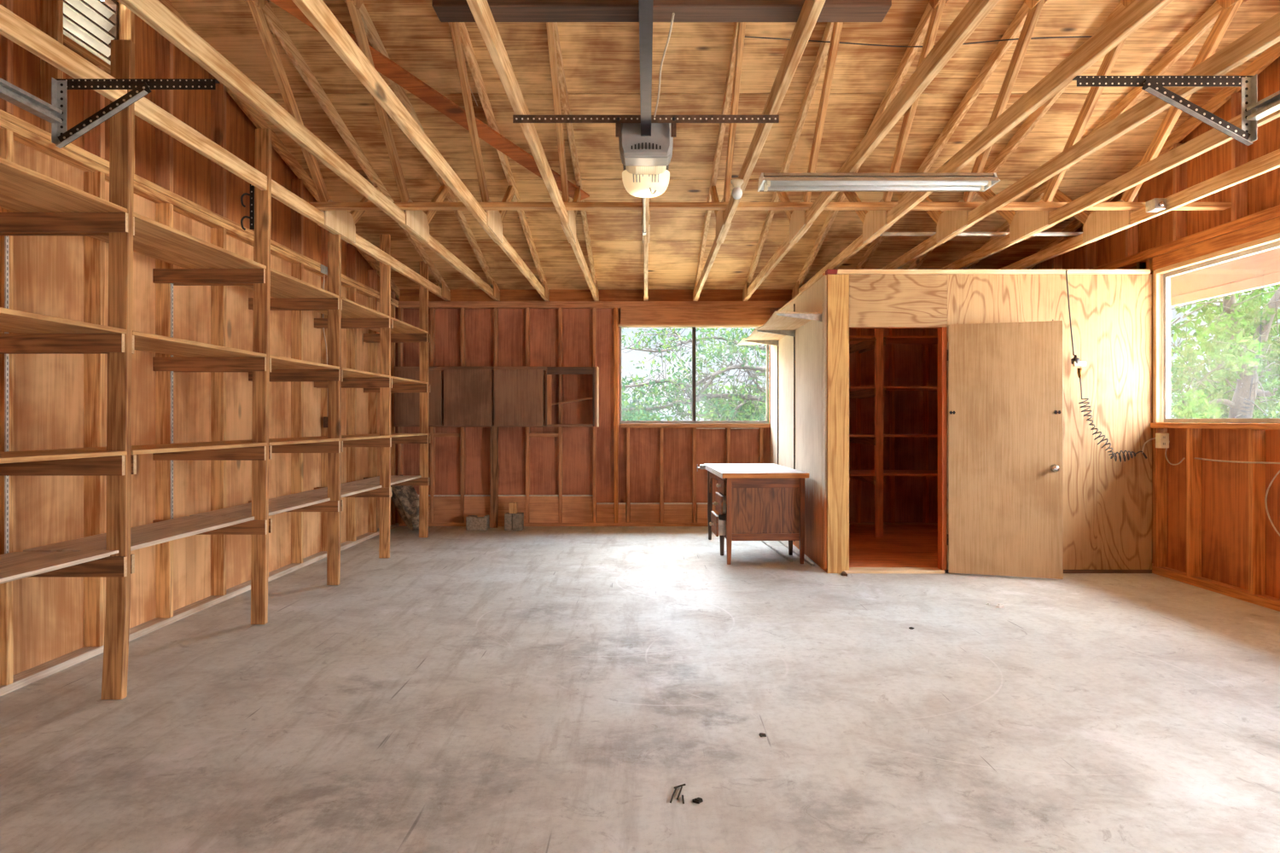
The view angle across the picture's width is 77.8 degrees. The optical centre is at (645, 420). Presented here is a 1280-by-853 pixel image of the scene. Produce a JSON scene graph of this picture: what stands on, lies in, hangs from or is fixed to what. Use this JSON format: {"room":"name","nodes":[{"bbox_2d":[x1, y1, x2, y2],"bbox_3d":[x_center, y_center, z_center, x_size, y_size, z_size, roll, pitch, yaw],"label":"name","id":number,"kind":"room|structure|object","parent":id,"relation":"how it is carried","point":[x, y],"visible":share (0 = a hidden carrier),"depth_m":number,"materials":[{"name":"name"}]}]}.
{"room":"garage interior","nodes":[
{"label":"garage interior","id":0,"kind":"room"},
{"bbox_2d":[0,0,399,697],"bbox_3d":[-2.974,-0.686,4.675,0.112,3.872,9.590,0,0,0],"label":"wall","id":1,"kind":"structure","parent":0,"point":[49,626],"depth_m":4.87,"materials":[{"name":"brown wood"}]},
{"bbox_2d":[4,235,8,553],"bbox_3d":[-2.915,-0.120,3.619,0.008,1.500,0.016,0,0,0],"label":"shelf standard","id":2,"kind":"object","parent":1,"relation":"attached to","point":[6,237],"visible":0.81,"depth_m":3.61,"materials":[{"name":"white metal"}]},
{"bbox_2d":[63,0,118,65],"bbox_3d":[-3.045,-2.153,4.240,0.110,0.434,0.520,0,0,0],"label":"air vent","id":3,"kind":"object","parent":1,"relation":"in","point":[92,25],"visible":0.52,"depth_m":4.33,"materials":[{"name":"metal"}]},
{"bbox_2d":[170,283,173,519],"bbox_3d":[-2.915,-0.120,4.880,0.008,1.500,0.016,0,0,0],"label":"shelf standard","id":4,"kind":"object","parent":1,"relation":"attached to","point":[171,284],"visible":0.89,"depth_m":4.87,"materials":[{"name":"white metal"}]},
{"bbox_2d":[320,264,327,275],"bbox_3d":[-2.917,-1.367,7.210,0.004,0.075,0.180,0,0,0],"label":"plate","id":5,"kind":"object","parent":1,"relation":"attached to","point":[323,269],"visible":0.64,"depth_m":7.18,"materials":[{"name":"metal"}]},
{"bbox_2d":[322,274,327,416],"bbox_3d":[-2.927,-0.680,7.251,0.021,1.280,0.135,0,0,-6],"label":"cable","id":6,"kind":"object","parent":1,"relation":"attached to","point":[323,275],"visible":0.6,"depth_m":7.24,"materials":[{"name":"black plastic"}]},
{"bbox_2d":[323,417,327,427],"bbox_3d":[-2.939,0.015,7.343,0.062,0.120,0.085,0,0,0],"label":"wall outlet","id":7,"kind":"object","parent":1,"relation":"attached to","point":[325,419],"visible":0.26,"depth_m":7.30,"materials":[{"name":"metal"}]},
{"bbox_2d":[0,526,1279,852],"bbox_3d":[0.610,1.300,4.660,7.300,0.100,9.660,0,0,0],"label":"floor","id":8,"kind":"structure","parent":0,"point":[532,689],"depth_m":3.41,"materials":[{"name":"concrete"}]},
{"bbox_2d":[0,40,430,699],"bbox_3d":[-2.656,-0.270,5.409,0.697,3.040,6.220,0,0,0],"label":"shelving","id":9,"kind":"object","parent":8,"relation":"on","point":[41,205],"depth_m":4.41,"materials":[{"name":"brown wood"}]},
{"bbox_2d":[390,474,418,530],"bbox_3d":[-2.685,0.925,8.930,0.404,0.635,0.626,0,0,-28],"label":"rock","id":10,"kind":"object","parent":8,"relation":"on","point":[405,498],"visible":0.62,"depth_m":8.69,"materials":[{"name":"stone"}]},
{"bbox_2d":[465,514,489,530],"bbox_3d":[-1.925,1.167,9.085,0.242,0.165,0.130,0,0,0],"label":"concrete block","id":11,"kind":"object","parent":8,"relation":"on","point":[473,522],"visible":1,"depth_m":9.02,"materials":[{"name":"grey concrete"}]},
{"bbox_2d":[489,426,499,528],"bbox_3d":[-1.767,0.662,9.265,0.099,1.176,0.040,0,0,0],"label":"prop","id":12,"kind":"object","parent":8,"relation":"on","point":[494,430],"visible":1,"depth_m":9.24,"materials":[{"name":"brown wood"}]},
{"bbox_2d":[504,512,512,530],"bbox_3d":[-1.565,1.154,9.050,0.083,0.192,0.100,0,0,0],"label":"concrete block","id":13,"kind":"object","parent":8,"relation":"on","point":[508,517],"visible":0.94,"depth_m":9.00,"materials":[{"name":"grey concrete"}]},
{"bbox_2d":[512,512,523,530],"bbox_3d":[-1.458,1.154,9.060,0.110,0.192,0.120,0,0,0],"label":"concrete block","id":14,"kind":"object","parent":8,"relation":"on","point":[518,518],"visible":0.92,"depth_m":9.00,"materials":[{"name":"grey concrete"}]},
{"bbox_2d":[509,502,517,513],"bbox_3d":[-1.514,0.996,9.047,0.083,0.122,0.075,0,0,0],"label":"timber offcut","id":15,"kind":"object","parent":14,"relation":"on","point":[513,506],"visible":1,"depth_m":9.01,"materials":[{"name":"brown wood"}]},
{"bbox_2d":[669,788,676,803],"bbox_3d":[0.091,1.246,2.637,0.006,0.005,0.098,0,0,12],"label":"twig","id":16,"kind":"object","parent":8,"relation":"on","point":[674,792],"visible":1,"depth_m":2.63,"materials":[{"name":"black plant"}]},
{"bbox_2d":[673,784,685,789],"bbox_3d":[0.115,1.246,2.704,0.046,0.005,0.006,0,0,-33],"label":"twig","id":17,"kind":"object","parent":8,"relation":"on","point":[683,785],"visible":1,"depth_m":2.70,"materials":[{"name":"black plant"}]},
{"bbox_2d":[676,786,682,800],"bbox_3d":[0.113,1.246,2.655,0.006,0.005,0.087,0,0,12],"label":"twig","id":18,"kind":"object","parent":8,"relation":"on","point":[679,793],"visible":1,"depth_m":2.65,"materials":[{"name":"black plant"}]},
{"bbox_2d":[692,797,703,803],"bbox_3d":[0.170,1.245,2.604,0.029,0.010,0.032,0,0,41],"label":"leaf litter","id":19,"kind":"object","parent":8,"relation":"on","point":[697,800],"visible":1,"depth_m":2.60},
{"bbox_2d":[697,463,808,564],"bbox_3d":[0.970,0.853,7.621,0.840,0.795,1.520,0,0,-2],"label":"desk","id":20,"kind":"object","parent":8,"relation":"on","point":[754,502],"visible":1,"depth_m":6.90,"materials":[{"name":"brown wood"}]},
{"bbox_2d":[759,733,766,737],"bbox_3d":[0.463,1.247,3.149,0.026,0.006,0.035,0,0,0],"label":"leaf litter","id":21,"kind":"object","parent":8,"relation":"on","point":[761,735],"visible":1,"depth_m":3.14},
{"bbox_2d":[761,541,792,562],"bbox_3d":[1.242,1.238,7.600,0.028,0.022,1.203,0,0,-4],"label":"strip","id":22,"kind":"object","parent":8,"relation":"on","point":[765,543],"visible":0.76,"depth_m":7.48,"materials":[{"name":"white paint"}]},
{"bbox_2d":[778,541,814,566],"bbox_3d":[1.399,1.238,7.650,0.028,0.022,1.701,0,0,-2],"label":"strip","id":23,"kind":"object","parent":8,"relation":"on","point":[782,543],"visible":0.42,"depth_m":7.34,"materials":[{"name":"white paint"}]},
{"bbox_2d":[841,571,847,576],"bbox_3d":[1.597,1.240,6.415,0.045,0.020,0.110,0,0,0],"label":"wood shim","id":24,"kind":"object","parent":8,"relation":"on","point":[843,573],"visible":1,"depth_m":6.38,"materials":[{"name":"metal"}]},
{"bbox_2d":[995,603,1004,608],"bbox_3d":[2.363,1.238,5.311,0.051,0.025,0.046,0,0,0],"label":"paper scrap","id":25,"kind":"object","parent":8,"relation":"on","point":[999,605],"visible":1,"depth_m":5.29,"materials":[{"name":"white paper"}]},
{"bbox_2d":[395,289,939,526],"bbox_3d":[0.610,-0.170,9.422,7.240,2.840,0.116,0,0,0],"label":"wall","id":26,"kind":"structure","parent":0,"point":[611,474],"depth_m":9.46,"materials":[{"name":"brown wood"}]},
{"bbox_2d":[394,366,599,427],"bbox_3d":[-1.723,-0.274,9.225,2.334,0.695,0.288,0,0,0],"label":"upper cabinet","id":27,"kind":"object","parent":26,"relation":"attached to","point":[517,392],"visible":1,"depth_m":9.08,"materials":[{"name":"brown wood"}]},
{"bbox_2d":[551,397,592,406],"bbox_3d":[-0.860,-0.223,9.240,0.542,0.099,0.220,0,0,0],"label":"shelf","id":28,"kind":"object","parent":27,"relation":"attached to","point":[589,398],"depth_m":9.13,"materials":[{"name":"brown wood"}]},
{"bbox_2d":[617,324,763,326],"bbox_3d":[0.559,-1.125,9.388,1.783,0.019,0.032,0,0,0],"label":"trim","id":29,"kind":"structure","parent":26,"relation":"attached to","point":[619,325],"depth_m":9.37,"materials":[{"name":"brown wood"}]},
{"bbox_2d":[619,326,767,423],"bbox_3d":[0.569,-0.550,9.422,1.763,1.170,0.045,0,0,0],"label":"window","id":30,"kind":"structure","parent":26,"relation":"in","point":[693,421],"depth_m":9.40,"materials":[{"name":"metal"}]},
{"bbox_2d":[849,328,937,537],"bbox_3d":[2.829,0.014,8.830,2.615,2.434,1.060,0,0,0],"label":"closet shelving","id":31,"kind":"object","parent":26,"relation":"on","point":[876,477],"visible":0.47,"depth_m":8.41,"materials":[{"name":"brown wood"}]},
{"bbox_2d":[168,0,1279,290],"bbox_3d":[0.600,-2.040,4.630,7.840,1.243,10.700,0,0,0],"label":"ceiling","id":32,"kind":"structure","parent":0,"point":[601,60],"depth_m":6.00,"materials":[{"name":"brown wood"}]},
{"bbox_2d":[0,0,450,301],"bbox_3d":[-2.340,-1.983,4.685,0.059,1.275,10.470,0,0,0],"label":"roof truss","id":33,"kind":"object","parent":32,"relation":"attached to","point":[13,27],"visible":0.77,"depth_m":4.96,"materials":[{"name":"brown wood"}]},
{"bbox_2d":[0,77,220,148],"bbox_3d":[-2.105,-1.263,1.778,0.660,0.291,3.055,0,0,0],"label":"metal bracket","id":34,"kind":"object","parent":33,"relation":"attached to","point":[55,113],"visible":1,"depth_m":3.26,"materials":[{"name":"metal"}]},
{"bbox_2d":[117,0,500,301],"bbox_3d":[-1.755,-1.983,4.685,0.059,1.275,10.470,0,0,0],"label":"roof truss","id":35,"kind":"object","parent":32,"relation":"attached to","point":[154,13],"visible":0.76,"depth_m":4.74,"materials":[{"name":"brown wood"}]},
{"bbox_2d":[292,0,549,301],"bbox_3d":[-1.170,-1.983,4.685,0.059,1.275,10.470,0,0,0],"label":"roof truss","id":36,"kind":"object","parent":32,"relation":"attached to","point":[316,11],"visible":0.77,"depth_m":4.96,"materials":[{"name":"brown wood"}]},
{"bbox_2d":[465,0,599,301],"bbox_3d":[-0.585,-1.983,4.685,0.059,1.275,10.470,0,0,0],"label":"roof truss","id":37,"kind":"object","parent":32,"relation":"attached to","point":[480,10],"visible":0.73,"depth_m":5.02,"materials":[{"name":"brown wood"}]},
{"bbox_2d":[269,0,589,200],"bbox_3d":[-1.350,-2.220,5.800,0.141,0.572,2.858,0,0,34],"label":"diagonal brace","id":38,"kind":"object","parent":37,"relation":"attached to","point":[383,65],"visible":0.64,"depth_m":5.62,"materials":[{"name":"brown wood"}]},
{"bbox_2d":[512,0,779,197],"bbox_3d":[0.000,-1.278,2.200,1.224,0.261,4.200,0,0,0],"label":"garage door opener","id":39,"kind":"object","parent":32,"relation":"hanging from","point":[645,140],"visible":1,"depth_m":3.66,"materials":[{"name":"metal"}]},
{"bbox_2d":[625,166,666,174],"bbox_3d":[0.000,-1.260,3.942,0.202,0.039,0.155,0,0,0],"label":"diffuser","id":40,"kind":"object","parent":39,"relation":"attached to","point":[629,170],"depth_m":3.95,"materials":[{"name":"beige plastic"}]},
{"bbox_2d":[653,12,674,116],"bbox_3d":[0.063,-1.400,3.190,0.019,0.017,0.902,0,0,-3],"label":"wire","id":41,"kind":"object","parent":39,"relation":"attached to","point":[673,14],"visible":1,"depth_m":3.09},
{"bbox_2d":[641,197,650,301],"bbox_3d":[0.000,-1.983,4.685,0.059,1.275,10.470,0,0,0],"label":"roof truss","id":42,"kind":"object","parent":32,"relation":"attached to","point":[645,238],"visible":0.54,"depth_m":6.48,"materials":[{"name":"brown wood"}]},
{"bbox_2d":[642,197,645,235],"bbox_3d":[-0.012,-1.397,5.140,0.028,0.025,1.580,0,0,0],"label":"conduit","id":43,"kind":"object","parent":42,"relation":"attached to","point":[643,199],"visible":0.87,"depth_m":5.41,"materials":[{"name":"metal"}]},
{"bbox_2d":[431,0,891,22],"bbox_3d":[0.058,-1.555,2.932,1.665,0.110,0.120,0,0,0],"label":"beam","id":44,"kind":"structure","parent":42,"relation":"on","point":[446,10],"depth_m":2.90,"materials":[{"name":"brown wood"}]},
{"bbox_2d":[692,0,826,301],"bbox_3d":[0.585,-1.983,4.685,0.059,1.275,10.470,0,0,0],"label":"roof truss","id":45,"kind":"object","parent":32,"relation":"attached to","point":[811,10],"visible":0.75,"depth_m":5.03,"materials":[{"name":"brown wood"}]},
{"bbox_2d":[730,178,743,199],"bbox_3d":[0.535,-1.354,4.660,0.076,0.112,0.076,0,0,0],"label":"bulb","id":46,"kind":"object","parent":45,"relation":"attached to","point":[736,193],"visible":1,"depth_m":4.64,"materials":[{"name":"white glass"}]},
{"bbox_2d":[730,178,743,187],"bbox_3d":[0.535,-1.387,4.660,0.076,0.045,0.076,0,0,0],"label":"socket","id":47,"kind":"object","parent":46,"relation":"attached to","point":[736,183],"depth_m":4.64,"materials":[{"name":"white ceramic"}]},
{"bbox_2d":[308,202,1231,210],"bbox_3d":[0.875,-1.519,5.624,6.490,0.038,0.088,0,0,0],"label":"ceiling beam","id":48,"kind":"structure","parent":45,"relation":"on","point":[320,206],"depth_m":5.58,"materials":[{"name":"brown wood"}]},
{"bbox_2d":[742,0,999,301],"bbox_3d":[1.170,-1.983,4.685,0.059,1.275,10.470,0,0,0],"label":"roof truss","id":49,"kind":"object","parent":32,"relation":"attached to","point":[974,11],"visible":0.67,"depth_m":4.97,"materials":[{"name":"brown wood"}]},
{"bbox_2d":[757,172,1000,191],"bbox_3d":[1.320,-1.370,4.550,1.330,0.076,0.220,0,0,0],"label":"fluorescent light","id":50,"kind":"object","parent":49,"relation":"attached to","point":[767,182],"visible":1,"depth_m":4.50,"materials":[{"name":"white metal"}]},
{"bbox_2d":[763,181,767,191],"bbox_3d":[0.695,-1.355,4.598,0.019,0.046,0.028,0,0,0],"label":"socket","id":51,"kind":"object","parent":50,"relation":"attached to","point":[765,189],"depth_m":4.58,"materials":[{"name":"beige plastic"}]},
{"bbox_2d":[766,176,770,186],"bbox_3d":[0.695,-1.355,4.502,0.019,0.046,0.028,0,0,0],"label":"socket","id":52,"kind":"object","parent":50,"relation":"attached to","point":[768,183],"depth_m":4.49,"materials":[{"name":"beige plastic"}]},
{"bbox_2d":[985,176,991,186],"bbox_3d":[1.944,-1.355,4.502,0.019,0.046,0.028,0,0,0],"label":"socket","id":53,"kind":"object","parent":50,"relation":"attached to","point":[988,183],"depth_m":4.49,"materials":[{"name":"beige plastic"}]},
{"bbox_2d":[791,0,1174,298],"bbox_3d":[1.755,-1.983,4.685,0.059,1.275,10.470,0,0,0],"label":"roof truss","id":54,"kind":"object","parent":32,"relation":"attached to","point":[1137,13],"visible":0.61,"depth_m":4.59,"materials":[{"name":"brown wood"}]},
{"bbox_2d":[855,0,1279,269],"bbox_3d":[2.340,-1.983,4.685,0.059,1.275,10.470,0,0,0],"label":"roof truss","id":55,"kind":"object","parent":32,"relation":"attached to","point":[950,224],"visible":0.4,"depth_m":4.90,"materials":[{"name":"brown wood"}]},
{"bbox_2d":[878,232,1082,236],"bbox_3d":[2.705,-1.515,6.440,1.690,0.034,0.034,0,0,0],"label":"fluorescent light fixture","id":56,"kind":"object","parent":55,"relation":"on","point":[884,234],"visible":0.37,"depth_m":6.43,"materials":[{"name":"metal"}]},
{"bbox_2d":[1072,74,1279,145],"bbox_3d":[2.120,-1.263,1.762,0.720,0.291,3.025,0,0,0],"label":"metal bracket","id":57,"kind":"object","parent":55,"relation":"attached to","point":[1253,111],"visible":1,"depth_m":3.24,"materials":[{"name":"metal"}]},
{"bbox_2d":[907,0,1279,269],"bbox_3d":[2.925,-1.983,4.685,0.059,1.275,10.470,0,0,0],"label":"roof truss","id":58,"kind":"object","parent":32,"relation":"attached to","point":[1024,224],"visible":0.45,"depth_m":5.35,"materials":[{"name":"brown wood"}]},
{"bbox_2d":[744,35,1092,47],"bbox_3d":[1.775,-2.395,5.008,2.311,0.037,0.093,0,0,1],"label":"wire","id":59,"kind":"object","parent":58,"relation":"attached to","point":[745,36],"visible":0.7,"depth_m":5.00,"materials":[{"name":"rubber"}]},
{"bbox_2d":[961,0,1279,269],"bbox_3d":[3.510,-1.983,4.685,0.059,1.275,10.470,0,0,0],"label":"roof truss","id":60,"kind":"object","parent":32,"relation":"attached to","point":[1097,224],"visible":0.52,"depth_m":5.36,"materials":[{"name":"brown wood"}]},
{"bbox_2d":[1145,197,1166,212],"bbox_3d":[3.450,-1.456,5.360,0.079,0.072,0.120,0,0,0],"label":"junction box","id":61,"kind":"object","parent":60,"relation":"attached to","point":[1156,205],"visible":1,"depth_m":5.33,"materials":[{"name":"metal"}]},
{"bbox_2d":[1170,247,1279,307],"bbox_3d":[4.526,-1.262,5.000,0.549,0.475,12.000,0,0,0],"label":"eave","id":62,"kind":"object","parent":32,"relation":"attached to","point":[1261,270],"depth_m":6.44},
{"bbox_2d":[770,273,827,573],"bbox_3d":[1.499,0.015,7.936,0.074,2.469,2.851,0,0,0],"label":"wall","id":63,"kind":"structure","parent":0,"point":[811,338],"depth_m":7.20,"materials":[{"name":"white paint"}]},
{"bbox_2d":[737,303,822,541],"bbox_3d":[1.271,0.020,7.950,0.394,2.340,2.700,0,0,0],"label":"shelf","id":64,"kind":"object","parent":63,"relation":"attached to","point":[781,324],"visible":1,"depth_m":7.81,"materials":[{"name":"brown wood"}]},
{"bbox_2d":[825,269,1151,573],"bbox_3d":[2.811,0.007,7.918,2.659,2.485,2.901,0,0,0],"label":"wall","id":65,"kind":"structure","parent":0,"point":[1108,503],"depth_m":6.49,"materials":[{"name":"brown wood"}]},
{"bbox_2d":[946,319,1063,579],"bbox_3d":[2.836,0.222,6.285,0.846,2.024,0.106,0,0,18],"label":"door","id":66,"kind":"structure","parent":65,"relation":"in","point":[1005,380],"depth_m":6.29,"materials":[{"name":"brown wood"}]},
{"bbox_2d":[1065,269,1147,462],"bbox_3d":[3.726,-0.443,6.415,0.656,1.559,0.062,0,0,0],"label":"coiled cord","id":67,"kind":"object","parent":65,"relation":"hanging from","point":[1075,361],"visible":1,"depth_m":6.41,"materials":[{"name":"plastic"}]},
{"bbox_2d":[1141,436,1164,453],"bbox_3d":[4.075,0.197,6.360,0.050,0.134,0.170,0,0,-34],"label":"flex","id":68,"kind":"object","parent":67,"relation":"on","point":[1163,437],"visible":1,"depth_m":6.41,"materials":[{"name":"plastic"}]},
{"bbox_2d":[1024,41,1279,611],"bbox_3d":[4.185,-0.686,4.675,0.130,3.872,9.590,0,0,0],"label":"wall","id":69,"kind":"structure","parent":0,"point":[1213,530],"depth_m":5.92,"materials":[{"name":"brown wood"}]},
{"bbox_2d":[1155,433,1169,448],"bbox_3d":[4.117,0.160,6.326,0.075,0.120,0.068,0,0,0],"label":"outlet","id":70,"kind":"object","parent":69,"relation":"attached to","point":[1160,442],"visible":1,"depth_m":6.30,"materials":[{"name":"beige plastic"}]},
{"bbox_2d":[1164,441,1185,465],"bbox_3d":[4.153,0.256,6.258,0.056,0.189,0.166,0,0,-17],"label":"cable","id":71,"kind":"object","parent":70,"relation":"hanging from","point":[1184,458],"visible":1,"depth_m":6.27,"materials":[{"name":"beige plastic"}]},
{"bbox_2d":[1155,232,1279,273],"bbox_3d":[4.156,-1.205,5.165,0.056,0.036,2.530,0,0,0],"label":"trim","id":72,"kind":"structure","parent":69,"relation":"attached to","point":[1273,238],"depth_m":5.71,"materials":[{"name":"brown wood"}]},
{"bbox_2d":[1163,240,1279,423],"bbox_3d":[4.205,-0.592,5.160,0.040,1.216,2.520,0,0,0],"label":"window","id":73,"kind":"structure","parent":69,"relation":"in","point":[1166,276],"depth_m":6.32,"materials":[{"name":"wood"}]},
{"bbox_2d":[1194,457,1279,464],"bbox_3d":[4.158,0.281,5.426,0.058,0.037,1.240,0,0,0],"label":"cable","id":74,"kind":"object","parent":69,"relation":"attached to","point":[1236,462],"visible":1,"depth_m":5.54,"materials":[{"name":"white plastic"}]},
{"bbox_2d":[1264,470,1279,535],"bbox_3d":[4.116,0.523,5.136,0.028,0.546,0.260,0,0,-7],"label":"cable","id":75,"kind":"object","parent":69,"relation":"attached to","point":[1278,472],"visible":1,"depth_m":5.22,"materials":[{"name":"white plastic"}]},
{"bbox_3d":[0.000,1.400,29.915,80.000,0.100,60.170,0,0,0],"label":"ground","id":76,"kind":"structure","parent":0,"visible":0},
{"bbox_2d":[619,398,659,424],"bbox_3d":[-0.996,0.257,21.007,2.728,2.233,2.594,0,0,0],"label":"shrub","id":77,"kind":"object","parent":76,"relation":"on","point":[632,416],"visible":0.05,"depth_m":20.72,"materials":[{"name":"green plant"}]},
{"bbox_2d":[620,327,768,424],"bbox_3d":[1.276,-1.456,14.029,5.827,5.642,4.484,0,0,27],"label":"tree","id":78,"kind":"object","parent":76,"relation":"on","point":[677,385],"visible":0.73,"depth_m":13.93,"materials":[{"name":"green plant"}]},
{"bbox_2d":[697,381,768,424],"bbox_3d":[3.038,0.094,23.872,3.422,2.586,2.350,0,0,0],"label":"shrub","id":79,"kind":"object","parent":76,"relation":"on","point":[753,410],"visible":0.16,"depth_m":23.57,"materials":[{"name":"green plant"}]},
{"bbox_2d":[1170,360,1199,423],"bbox_3d":[10.459,-0.318,17.925,3.175,3.381,2.642,0,0,0],"label":"shrub","id":80,"kind":"object","parent":76,"relation":"on","point":[1172,396],"visible":0.02,"depth_m":17.19,"materials":[{"name":"green plant"}]},
{"bbox_2d":[1170,285,1279,423],"bbox_3d":[9.483,-0.565,12.547,2.598,4.994,8.312,0,0,42],"label":"tree","id":81,"kind":"object","parent":76,"relation":"on","point":[1247,346],"visible":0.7,"depth_m":11.87,"materials":[{"name":"green plant"}]},
{"bbox_2d":[1170,284,1279,423],"bbox_3d":[15.985,-1.230,19.360,6.514,5.229,3.780,0,0,14],"label":"tree","id":82,"kind":"object","parent":76,"relation":"on","point":[1273,331],"visible":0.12,"depth_m":19.38,"materials":[{"name":"green plant"}]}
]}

